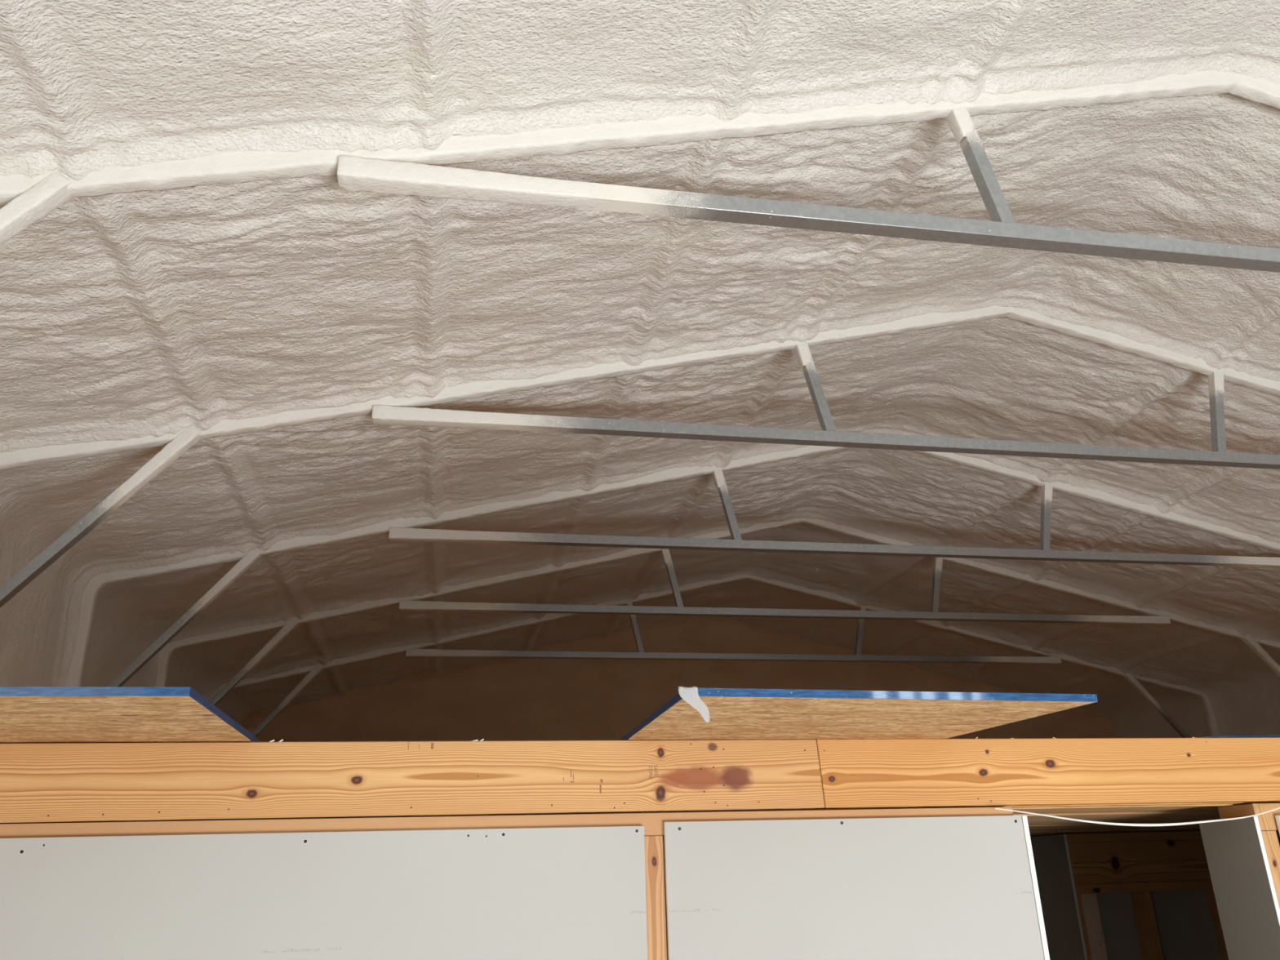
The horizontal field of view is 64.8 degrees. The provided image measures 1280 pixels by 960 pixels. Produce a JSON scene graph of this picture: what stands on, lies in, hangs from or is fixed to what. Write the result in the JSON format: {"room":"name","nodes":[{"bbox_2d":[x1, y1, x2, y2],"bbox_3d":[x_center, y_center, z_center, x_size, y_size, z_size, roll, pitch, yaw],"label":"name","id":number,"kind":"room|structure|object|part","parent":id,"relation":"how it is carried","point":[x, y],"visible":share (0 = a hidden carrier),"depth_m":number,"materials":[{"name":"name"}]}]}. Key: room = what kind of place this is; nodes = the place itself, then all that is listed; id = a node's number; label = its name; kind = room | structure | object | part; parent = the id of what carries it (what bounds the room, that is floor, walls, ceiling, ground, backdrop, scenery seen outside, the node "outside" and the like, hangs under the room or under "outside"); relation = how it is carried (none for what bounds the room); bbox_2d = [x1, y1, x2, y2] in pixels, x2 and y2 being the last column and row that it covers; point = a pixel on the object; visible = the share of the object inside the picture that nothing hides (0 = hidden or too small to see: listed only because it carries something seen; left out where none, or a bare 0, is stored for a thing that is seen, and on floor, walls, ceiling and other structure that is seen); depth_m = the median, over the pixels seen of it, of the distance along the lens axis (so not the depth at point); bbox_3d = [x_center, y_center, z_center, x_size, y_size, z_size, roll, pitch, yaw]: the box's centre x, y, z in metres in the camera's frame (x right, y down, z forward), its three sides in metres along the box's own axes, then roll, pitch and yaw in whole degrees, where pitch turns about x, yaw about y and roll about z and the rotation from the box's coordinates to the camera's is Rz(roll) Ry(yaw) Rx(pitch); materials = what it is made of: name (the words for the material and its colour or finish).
{"room":"metal building interior","nodes":[
{"label":"metal building interior","id":0,"kind":"room"},
{"bbox_2d":[0,534,208,701],"bbox_3d":[-2.488,1.745,2.993,0.074,3.711,12.248,2,-22,-10],"label":"wall","id":1,"kind":"structure","parent":0,"point":[39,625],"depth_m":4.74,"materials":[{"name":"plastic"}]},
{"bbox_2d":[0,0,1279,726],"bbox_3d":[1.803,-0.335,4.691,8.932,1.175,12.248,2,-22,-10],"label":"ceiling","id":2,"kind":"structure","parent":0,"point":[139,314],"depth_m":4.01,"materials":[{"name":"plastic"}]},
{"bbox_2d":[0,803,1279,959],"bbox_3d":[2.098,2.065,2.435,8.918,2.454,0.227,2,-22,-10],"label":"wall partition","id":3,"kind":"structure","parent":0,"point":[915,883],"depth_m":2.32,"materials":[{"name":"paint"}]},
{"bbox_2d":[261,947,341,952],"bbox_3d":[-0.730,1.013,2.173,0.166,0.006,0.001,2,-22,-10],"label":"print","id":4,"kind":"object","parent":3,"relation":"attached to","point":[263,949],"depth_m":2.17,"materials":[{"name":"grey"}]},
{"bbox_3d":[-1.112,1.895,1.747,2.347,2.414,0.013,2,-22,-10],"label":"drywall panel","id":5,"kind":"part","parent":3,"relation":"part of","materials":[{"name":"paper"}]},
{"bbox_3d":[-0.683,0.820,2.353,3.315,0.051,0.138,2,-22,-10],"label":"plate","id":6,"kind":"part","parent":3,"relation":"part of","materials":[{"name":"brown wood"}]},
{"bbox_2d":[0,737,1279,823],"bbox_3d":[2.070,0.829,2.885,8.918,0.178,0.120,2,-22,-10],"label":"header beam","id":7,"kind":"structure","parent":3,"relation":"on","point":[41,783],"depth_m":2.44,"materials":[{"name":"brown wood"}]},
{"bbox_2d":[618,688,1097,740],"bbox_3d":[0.418,0.637,2.531,0.908,0.016,1.170,2,-22,-10],"label":"sheet","id":8,"kind":"object","parent":7,"relation":"on","point":[735,713],"visible":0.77,"depth_m":2.19,"materials":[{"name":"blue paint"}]},
{"bbox_2d":[677,686,710,722],"bbox_3d":[0.102,0.426,1.912,0.059,0.072,0.028,-3,-22,4],"label":"scrap","id":9,"kind":"object","parent":8,"relation":"hanging from","point":[690,695],"visible":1,"depth_m":1.91,"materials":[{"name":"white"}]},
{"bbox_2d":[994,807,1279,826],"bbox_3d":[1.354,0.865,2.624,0.926,0.067,0.013,2,-22,-10],"label":"cable","id":10,"kind":"object","parent":7,"relation":"hanging from","point":[1069,819],"visible":1,"depth_m":2.60,"materials":[{"name":"white plastic"}]},
{"bbox_2d":[669,908,719,911],"bbox_3d":[0.128,1.002,2.349,0.121,0.005,0.001,2,-22,-10],"label":"print","id":11,"kind":"object","parent":3,"relation":"attached to","point":[670,909],"depth_m":2.35,"materials":[{"name":"grey"}]},
{"bbox_3d":[0.548,1.964,2.051,0.931,2.422,0.013,2,-22,-10],"label":"drywall panel","id":12,"kind":"part","parent":3,"relation":"part of","materials":[{"name":"paper"}]},
{"bbox_3d":[0.998,2.022,2.228,0.013,2.421,0.210,2,-22,-10],"label":"jamb panel","id":13,"kind":"part","parent":3,"relation":"part of","materials":[{"name":"white paint"}]},
{"bbox_3d":[1.663,2.060,2.357,0.012,2.409,0.216,2,-22,-10],"label":"jamb panel","id":14,"kind":"part","parent":3,"relation":"part of","materials":[{"name":"grey paper"}]},
{"bbox_3d":[4.049,1.035,3.212,4.893,0.069,0.134,2,-22,-10],"label":"plate","id":15,"kind":"part","parent":3,"relation":"part of","materials":[{"name":"brown wood"}]},
{"bbox_3d":[4.122,2.124,2.700,4.839,2.410,0.013,2,-22,-10],"label":"drywall panel","id":16,"kind":"part","parent":3,"relation":"part of","materials":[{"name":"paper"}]},
{"bbox_2d":[664,893,668,959],"bbox_3d":[0.765,4.887,9.141,9.098,2.250,0.110,2,-22,-10],"label":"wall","id":17,"kind":"structure","parent":0,"point":[664,893],"depth_m":9.28,"materials":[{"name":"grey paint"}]},
{"bbox_2d":[240,615,1115,893],"bbox_3d":[0.713,2.555,9.982,8.998,2.806,0.045,2,-22,-10],"label":"wall","id":18,"kind":"structure","parent":0,"point":[496,699],"depth_m":9.96,"materials":[{"name":"plastic"}]},
{"bbox_2d":[662,806,1220,863],"bbox_3d":[1.382,2.289,6.312,8.918,0.041,7.408,2,-22,-10],"label":"ceiling","id":19,"kind":"structure","parent":0,"point":[1038,825],"depth_m":3.49,"materials":[{"name":"brown wood"}]},
{"bbox_2d":[1030,831,1279,959],"bbox_3d":[3.240,2.995,4.861,2.836,2.440,1.107,2,-22,-10],"label":"wall","id":20,"kind":"structure","parent":0,"point":[1144,895],"depth_m":4.57,"materials":[{"name":"brown wood"}]},
{"bbox_3d":[1.852,2.936,4.610,0.012,2.440,1.104,2,-22,-10],"label":"jamb panel","id":21,"kind":"part","parent":20,"relation":"part of","materials":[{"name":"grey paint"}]},
{"bbox_3d":[3.311,1.892,4.771,2.823,0.038,0.092,2,-22,-10],"label":"plate","id":22,"kind":"part","parent":20,"relation":"part of","materials":[{"name":"brown wood"}]},
{"bbox_2d":[1113,686,1279,737],"bbox_3d":[6.223,2.122,4.579,0.074,3.711,12.248,2,-22,-10],"label":"wall","id":23,"kind":"structure","parent":0,"point":[1258,713],"depth_m":9.27,"materials":[{"name":"plastic"}]},
{"bbox_3d":[2.184,3.177,1.756,9.098,0.120,15.350,2,-22,-10],"label":"floor","id":24,"kind":"structure","parent":0,"visible":0},
{"bbox_2d":[0,70,1279,272],"bbox_3d":[2.126,0.814,2.635,8.954,4.920,0.113,2,-22,-10],"label":"roof truss","id":25,"kind":"object","parent":24,"relation":"on","point":[25,200],"visible":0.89,"depth_m":2.91,"materials":[{"name":"metal"}]},
{"bbox_2d":[0,305,1279,608],"bbox_3d":[1.850,1.374,4.019,8.954,4.920,0.114,2,-22,-10],"label":"roof truss","id":26,"kind":"object","parent":24,"relation":"on","point":[388,410],"visible":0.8,"depth_m":4.36,"materials":[{"name":"metal"}]},
{"bbox_2d":[65,445,1279,686],"bbox_3d":[1.573,1.935,5.405,8.954,4.921,0.113,2,-22,-10],"label":"roof truss","id":27,"kind":"object","parent":24,"relation":"on","point":[400,529],"visible":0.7,"depth_m":5.81,"materials":[{"name":"metal"}]},
{"bbox_3d":[-2.747,2.237,4.421,0.135,3.866,0.112,2,-22,-10],"label":"leg","id":28,"kind":"part","parent":27,"relation":"part of","materials":[{"name":"plastic"}]},
{"bbox_2d":[208,573,1219,737],"bbox_3d":[1.020,3.056,8.176,8.953,4.920,0.113,2,-22,-10],"label":"roof truss","id":29,"kind":"object","parent":24,"relation":"on","point":[415,651],"visible":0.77,"depth_m":8.80,"materials":[{"name":"metal"}]},
{"bbox_3d":[-3.300,3.358,7.192,0.134,3.866,0.112,2,-22,-10],"label":"leg","id":30,"kind":"part","parent":29,"relation":"part of","materials":[{"name":"metal"}]},
{"bbox_3d":[5.368,3.733,8.770,0.135,3.866,0.112,2,-22,-10],"label":"leg","id":31,"kind":"part","parent":29,"relation":"part of","materials":[{"name":"plastic"}]},
{"bbox_2d":[155,517,1279,706],"bbox_3d":[1.296,2.496,6.791,8.954,4.920,0.113,2,-22,-10],"label":"roof truss","id":32,"kind":"object","parent":24,"relation":"on","point":[1160,617],"visible":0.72,"depth_m":7.30,"materials":[{"name":"metal"}]},
{"bbox_3d":[-3.024,2.798,5.807,0.134,3.866,0.113,2,-22,-10],"label":"leg","id":33,"kind":"part","parent":32,"relation":"part of","materials":[{"name":"plastic"}]},
{"bbox_3d":[1.391,2.163,6.292,8.918,0.025,7.300,2,-22,-10],"label":"floor","id":34,"kind":"structure","parent":0,"visible":0},
{"bbox_2d":[0,686,262,743],"bbox_3d":[-1.586,0.564,2.199,1.425,0.016,1.199,2,-22,-10],"label":"sheet","id":35,"kind":"object","parent":34,"relation":"on","point":[28,714],"visible":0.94,"depth_m":1.96,"materials":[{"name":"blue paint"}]},
{"bbox_2d":[1195,734,1279,737],"bbox_3d":[2.046,0.938,3.399,1.282,0.016,1.056,2,-22,-10],"label":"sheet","id":36,"kind":"object","parent":34,"relation":"on","point":[1229,735],"visible":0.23,"depth_m":2.85,"materials":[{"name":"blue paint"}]}
]}

